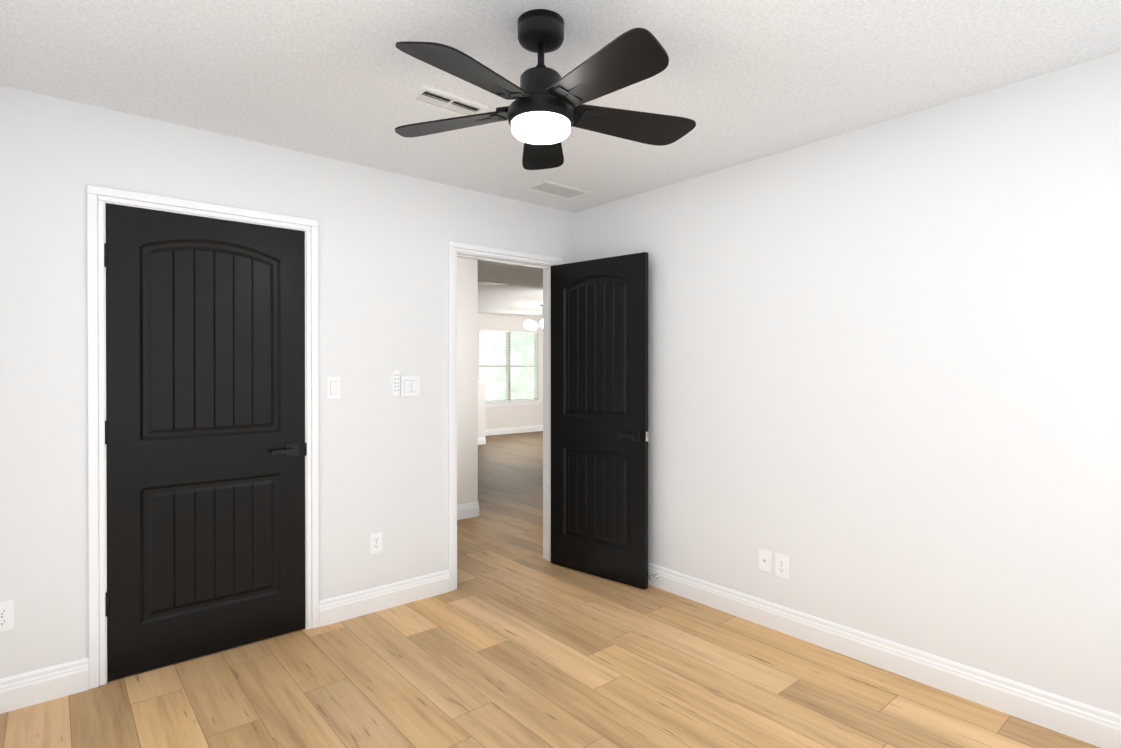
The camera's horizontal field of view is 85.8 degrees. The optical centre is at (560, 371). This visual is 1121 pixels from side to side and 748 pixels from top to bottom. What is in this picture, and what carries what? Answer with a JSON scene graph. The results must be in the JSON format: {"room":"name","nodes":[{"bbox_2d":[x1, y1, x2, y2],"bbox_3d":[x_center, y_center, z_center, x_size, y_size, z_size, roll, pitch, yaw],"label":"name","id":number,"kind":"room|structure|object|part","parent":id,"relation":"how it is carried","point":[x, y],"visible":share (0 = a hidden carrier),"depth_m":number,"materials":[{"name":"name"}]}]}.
{"room":"empty bedroom","nodes":[
{"label":"empty bedroom","id":0,"kind":"room"},
{"bbox_2d":[0,85,573,678],"bbox_3d":[-1.256,0.104,3.210,3.690,2.440,0.120,0,0,-40],"label":"wall","id":1,"kind":"structure","parent":0,"point":[384,237],"depth_m":2.95,"materials":[{"name":"white paint"}]},
{"bbox_2d":[0,600,13,631],"bbox_3d":[-2.175,0.956,2.350,0.070,0.115,0.009,0,0,-40],"label":"electrical outlet","id":2,"kind":"object","parent":1,"relation":"attached to","point":[6,615],"visible":1,"depth_m":2.36,"materials":[{"name":"white plastic"}]},
{"bbox_2d":[104,243,108,615],"bbox_3d":[-1.923,0.249,2.558,0.014,1.578,0.013,0,0,-40],"label":"closet door hinge","id":3,"kind":"object","parent":1,"relation":"attached to","point":[106,422],"visible":1,"depth_m":2.56,"materials":[{"name":"black metal"}]},
{"bbox_2d":[87,185,318,688],"bbox_3d":[-1.656,0.295,2.871,0.856,2.061,0.120,0,0,-40],"label":"door frame","id":4,"kind":"structure","parent":1,"relation":"attached to","point":[113,203],"depth_m":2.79,"materials":[{"name":"white wood"}]},
{"bbox_2d":[106,204,304,680],"bbox_3d":[-1.629,0.303,2.839,0.810,2.030,0.139,0,0,-40],"label":"closet door","id":5,"kind":"structure","parent":1,"relation":"in","point":[205,367],"depth_m":2.79,"materials":[{"name":"black wood"}]},
{"bbox_3d":[-1.397,0.397,3.037,0.139,0.062,0.139,0,0,-40],"label":"handle","id":6,"kind":"part","parent":5,"relation":"part of","materials":[{"name":"black metal"}]},
{"bbox_2d":[0,570,448,713],"bbox_3d":[-1.212,1.259,3.164,3.450,0.130,0.016,0,0,-40],"label":"baseboard","id":7,"kind":"structure","parent":1,"relation":"attached to","point":[26,689],"depth_m":3.13,"materials":[{"name":"white wood"}]},
{"bbox_2d":[327,377,339,398],"bbox_3d":[-1.194,0.087,3.178,0.070,0.115,0.008,0,0,-40],"label":"light switch","id":8,"kind":"object","parent":1,"relation":"attached to","point":[333,387],"visible":1,"depth_m":3.17,"materials":[{"name":"white plastic"}]},
{"bbox_2d":[370,531,381,553],"bbox_3d":[-1.018,0.947,3.332,0.070,0.115,0.009,0,0,-40],"label":"electrical outlet","id":9,"kind":"object","parent":1,"relation":"attached to","point":[375,542],"visible":1,"depth_m":3.33,"materials":[{"name":"white plastic"}]},
{"bbox_2d":[391,370,399,396],"bbox_3d":[-0.926,0.068,3.398,0.052,0.150,0.019,0,0,-40],"label":"remote holder","id":10,"kind":"object","parent":1,"relation":"attached to","point":[395,383],"visible":1,"depth_m":3.39,"materials":[{"name":"white plastic"}]},
{"bbox_2d":[401,376,419,396],"bbox_3d":[-0.861,0.086,3.461,0.116,0.115,0.008,0,0,-40],"label":"double light switch","id":11,"kind":"object","parent":1,"relation":"attached to","point":[410,385],"visible":1,"depth_m":3.46,"materials":[{"name":"white plastic"}]},
{"bbox_2d":[448,241,561,590],"bbox_3d":[-0.375,0.269,3.958,0.890,2.103,0.154,0,0,-40],"label":"door frame","id":12,"kind":"structure","parent":1,"relation":"attached to","point":[454,248],"depth_m":3.76,"materials":[{"name":"white wood"}]},
{"bbox_2d":[551,252,647,588],"bbox_3d":[0.232,0.298,3.889,0.760,2.030,0.139,0,0,41],"label":"entry door","id":13,"kind":"structure","parent":1,"relation":"in","point":[599,417],"depth_m":3.85,"materials":[{"name":"black wood"}]},
{"bbox_3d":[0.444,0.394,3.708,0.139,0.062,0.139,0,0,41],"label":"handle","id":14,"kind":"part","parent":13,"relation":"part of","materials":[{"name":"black metal"}]},
{"bbox_2d":[457,257,477,504],"bbox_3d":[-2.439,0.100,4.121,4.325,2.440,0.120,0,0,-40],"label":"wall","id":15,"kind":"structure","parent":0,"point":[467,380],"depth_m":5.41,"materials":[{"name":"white paint"}]},
{"bbox_2d":[457,502,478,519],"bbox_3d":[-2.389,1.255,4.079,4.341,0.130,0.016,0,0,-40],"label":"baseboard","id":16,"kind":"structure","parent":15,"relation":"attached to","point":[467,510],"depth_m":5.38,"materials":[{"name":"white wood"}]},
{"bbox_2d":[478,383,484,436],"bbox_3d":[-1.802,0.750,10.331,1.130,1.080,0.120,0,0,-40],"label":"wall","id":17,"kind":"structure","parent":0,"point":[481,409],"depth_m":10.60,"materials":[{"name":"white paint"}]},
{"bbox_2d":[478,437,485,444],"bbox_3d":[-1.752,1.226,10.287,1.146,0.130,0.016,0,0,-40],"label":"baseboard","id":18,"kind":"structure","parent":17,"relation":"attached to","point":[481,440],"depth_m":10.59,"materials":[{"name":"white"}]},
{"bbox_2d":[478,312,542,428],"bbox_3d":[-1.357,0.062,12.175,10.200,2.440,0.120,0,0,-40],"label":"wall","id":19,"kind":"structure","parent":0,"point":[512,416],"depth_m":12.45,"materials":[{"name":"white paint"}]},
{"bbox_2d":[485,333,540,406],"bbox_3d":[-1.058,-0.064,12.395,1.580,1.550,0.140,0,0,-40],"label":"window","id":20,"kind":"structure","parent":19,"relation":"in","point":[510,403],"depth_m":12.40,"materials":[{"name":"white"}]},
{"bbox_2d":[479,329,537,401],"bbox_3d":[-1.053,-0.110,12.389,1.456,1.454,0.046,0,0,-40],"label":"window blinds","id":21,"kind":"object","parent":20,"relation":"attached to","point":[493,369],"visible":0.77,"depth_m":12.33,"materials":[{"name":"white plastic"}]},
{"bbox_2d":[485,425,542,435],"bbox_3d":[-1.275,1.217,12.161,10.100,0.130,0.016,0,0,-40],"label":"baseboard","id":22,"kind":"structure","parent":19,"relation":"attached to","point":[508,430],"depth_m":12.41,"materials":[{"name":"white wood"}]},
{"bbox_2d":[0,431,1099,747],"bbox_3d":[0.872,1.355,7.161,13.500,0.100,10.820,0,0,-40],"label":"floor","id":23,"kind":"structure","parent":0,"point":[514,639],"depth_m":2.56,"materials":[{"name":"brown wood"}]},
{"bbox_2d":[0,0,1120,316],"bbox_3d":[0.872,-1.185,7.149,13.500,0.100,10.820,0,0,-40],"label":"ceiling","id":24,"kind":"structure","parent":0,"point":[734,80],"depth_m":2.21,"materials":[{"name":"white paint"}]},
{"bbox_2d":[408,85,487,115],"bbox_3d":[-0.461,-1.107,2.493,0.300,0.010,0.135,0,0,-40],"label":"ceiling vent","id":25,"kind":"object","parent":24,"relation":"in","point":[439,99],"visible":0.85,"depth_m":2.48,"materials":[{"name":"white metal"}]},
{"bbox_2d":[478,281,504,286],"bbox_3d":[-0.959,-1.135,7.838,0.350,0.006,0.350,0,0,-40],"label":"ceiling vent","id":26,"kind":"object","parent":24,"relation":"in","point":[485,283],"visible":0.77,"depth_m":7.80,"materials":[{"name":"white metal"}]},
{"bbox_2d":[524,305,542,330],"bbox_3d":[-0.319,-0.934,10.511,0.683,0.433,0.664,0,0,-40],"label":"chandelier","id":27,"kind":"object","parent":24,"relation":"hanging from","point":[531,325],"visible":0.44,"depth_m":10.34,"materials":[{"name":"silver metal"}]},
{"bbox_2d":[395,9,695,169],"bbox_3d":[-0.062,-0.929,1.892,1.012,0.362,1.004,0,0,-40],"label":"ceiling fan","id":28,"kind":"object","parent":24,"relation":"hanging from","point":[545,111],"visible":1,"depth_m":1.85,"materials":[{"name":"black metal"}]},
{"bbox_2d":[511,112,569,144],"bbox_3d":[-0.062,-0.768,1.924,0.188,0.040,0.188,0,0,-40],"label":"diffuser","id":29,"kind":"object","parent":28,"relation":"attached to","point":[540,128],"depth_m":1.87,"materials":[{"name":"white glass"}]},
{"bbox_2d":[524,180,589,199],"bbox_3d":[-0.018,-1.115,3.724,0.370,0.006,0.200,0,0,-40],"label":"ceiling vent","id":30,"kind":"object","parent":24,"relation":"in","point":[555,189],"visible":1,"depth_m":3.71,"materials":[{"name":"white metal"}]},
{"bbox_2d":[574,52,1120,714],"bbox_3d":[1.347,0.106,2.902,0.120,2.440,3.720,0,0,-40],"label":"wall","id":31,"kind":"structure","parent":0,"point":[884,380],"depth_m":2.60,"materials":[{"name":"white paint"}]},
{"bbox_2d":[759,548,770,572],"bbox_3d":[1.062,0.987,3.139,0.014,0.115,0.070,0,0,-40],"label":"outlet","id":32,"kind":"object","parent":31,"relation":"attached to","point":[764,560],"visible":1,"depth_m":3.14,"materials":[{"name":"white plastic"}]},
{"bbox_2d":[775,553,788,578],"bbox_3d":[1.125,0.991,3.068,0.009,0.115,0.070,0,0,-40],"label":"electrical outlet","id":33,"kind":"object","parent":31,"relation":"attached to","point":[781,565],"visible":1,"depth_m":3.06,"materials":[{"name":"white plastic"}]},
{"bbox_2d":[648,563,1120,747],"bbox_3d":[1.257,1.260,2.909,0.016,0.130,3.600,0,0,-40],"label":"baseboard","id":34,"kind":"structure","parent":31,"relation":"attached to","point":[1095,726],"depth_m":2.58,"materials":[{"name":"white wood"}]},
{"label":"outside","id":35,"kind":"structure","parent":0,"visible":0},
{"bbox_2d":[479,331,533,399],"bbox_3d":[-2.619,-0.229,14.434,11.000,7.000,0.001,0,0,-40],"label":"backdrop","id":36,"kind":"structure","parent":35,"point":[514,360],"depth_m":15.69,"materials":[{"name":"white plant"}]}
]}

